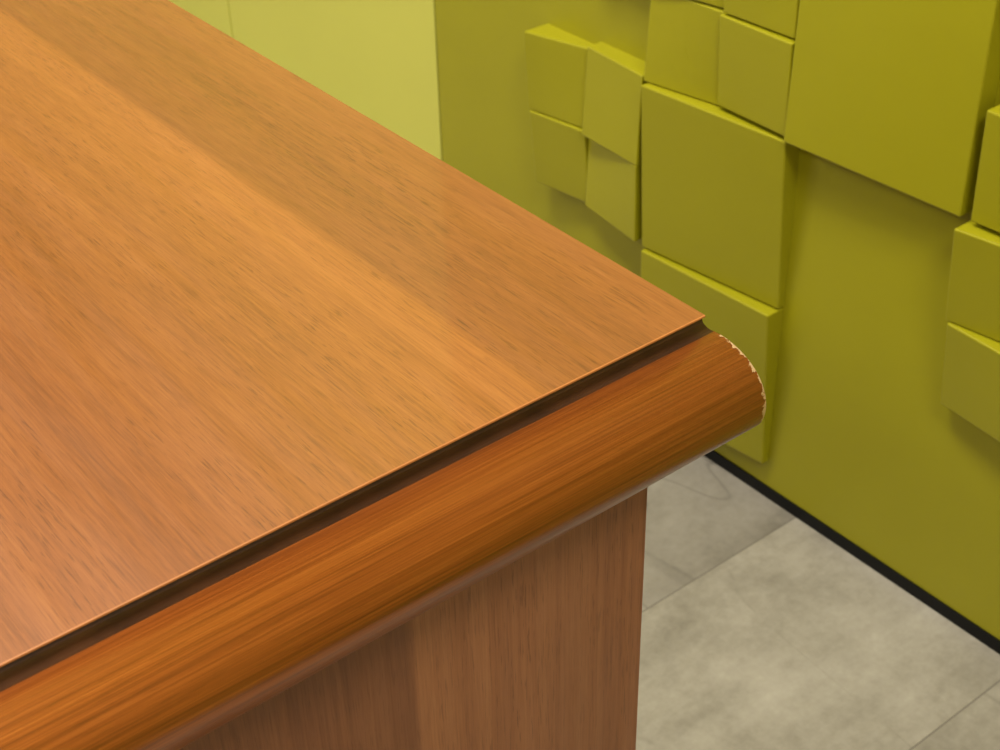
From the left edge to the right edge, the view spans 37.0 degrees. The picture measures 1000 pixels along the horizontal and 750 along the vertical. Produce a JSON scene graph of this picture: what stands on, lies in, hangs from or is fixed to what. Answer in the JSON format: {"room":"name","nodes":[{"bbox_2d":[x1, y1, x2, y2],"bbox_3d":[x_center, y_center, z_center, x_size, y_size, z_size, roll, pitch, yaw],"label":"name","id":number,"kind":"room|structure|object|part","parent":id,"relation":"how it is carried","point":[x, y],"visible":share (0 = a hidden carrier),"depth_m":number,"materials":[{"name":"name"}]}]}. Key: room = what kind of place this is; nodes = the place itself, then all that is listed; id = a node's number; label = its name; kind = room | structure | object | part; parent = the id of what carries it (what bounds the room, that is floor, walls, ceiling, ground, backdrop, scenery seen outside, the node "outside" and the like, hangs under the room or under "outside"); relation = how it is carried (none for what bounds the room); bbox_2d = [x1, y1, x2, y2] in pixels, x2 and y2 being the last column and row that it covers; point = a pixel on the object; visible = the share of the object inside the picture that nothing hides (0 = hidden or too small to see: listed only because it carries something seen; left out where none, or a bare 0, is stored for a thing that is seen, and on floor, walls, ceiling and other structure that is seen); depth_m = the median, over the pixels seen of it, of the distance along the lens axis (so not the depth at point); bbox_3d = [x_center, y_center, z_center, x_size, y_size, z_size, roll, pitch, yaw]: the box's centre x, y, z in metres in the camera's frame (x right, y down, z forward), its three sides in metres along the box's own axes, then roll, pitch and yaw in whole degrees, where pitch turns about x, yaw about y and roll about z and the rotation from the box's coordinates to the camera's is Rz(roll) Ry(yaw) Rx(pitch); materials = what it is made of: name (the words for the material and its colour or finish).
{"room":"office","nodes":[
{"label":"office","id":0,"kind":"room"},
{"bbox_2d":[435,0,999,639],"bbox_3d":[1.144,-0.393,0.184,0.100,2.700,3.895,-26,42,-30],"label":"wall","id":1,"kind":"structure","parent":0,"point":[863,440],"depth_m":1.60,"materials":[{"name":"green paint"}]},
{"bbox_2d":[524,0,999,463],"bbox_3d":[0.403,-0.165,1.384,0.040,0.869,1.166,-26,42,-30],"label":"panels","id":2,"kind":"object","parent":1,"relation":"attached to","point":[690,150],"visible":0.94,"depth_m":1.53,"materials":[{"name":"green paint"}]},
{"bbox_2d":[704,450,999,653],"bbox_3d":[1.134,0.720,0.936,0.002,0.016,3.895,-26,42,-30],"label":"baseboard","id":3,"kind":"structure","parent":1,"relation":"attached to","point":[956,618],"depth_m":1.69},
{"bbox_2d":[636,456,999,749],"bbox_3d":[-1.286,0.756,1.036,3.920,0.050,7.000,-26,42,-30],"label":"floor","id":4,"kind":"structure","parent":0,"point":[759,631],"depth_m":1.59,"materials":[{"name":"tile"}]},
{"bbox_2d":[0,0,765,749],"bbox_3d":[-0.819,0.406,0.820,1.700,0.750,0.940,-26,42,-30],"label":"office desk","id":5,"kind":"object","parent":4,"relation":"on","point":[315,434],"visible":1,"depth_m":0.73,"materials":[{"name":"brown wood"}]},
{"bbox_3d":[-0.558,0.609,0.569,1.626,0.697,0.022,-26,42,-30],"label":"panel","id":6,"kind":"part","parent":5,"relation":"part of","materials":[{"name":"brown wood"}]},
{"bbox_3d":[-1.015,-1.949,2.456,0.060,2.700,3.105,-26,42,-30],"label":"wall","id":7,"kind":"structure","parent":0,"visible":0},
{"bbox_2d":[169,0,232,37],"bbox_3d":[-0.633,-1.636,1.988,0.040,2.684,0.583,-26,42,-30],"label":"door","id":8,"kind":"structure","parent":7,"relation":"in","point":[216,13],"depth_m":2.48,"materials":[{"name":"laminate"}]},
{"bbox_2d":[229,0,442,160],"bbox_3d":[-0.271,-1.379,1.611,0.040,2.684,0.574,-26,42,-30],"label":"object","id":9,"kind":"structure","parent":7,"relation":"in","point":[378,58],"depth_m":2.15,"materials":[{"name":"laminate"}]}
]}

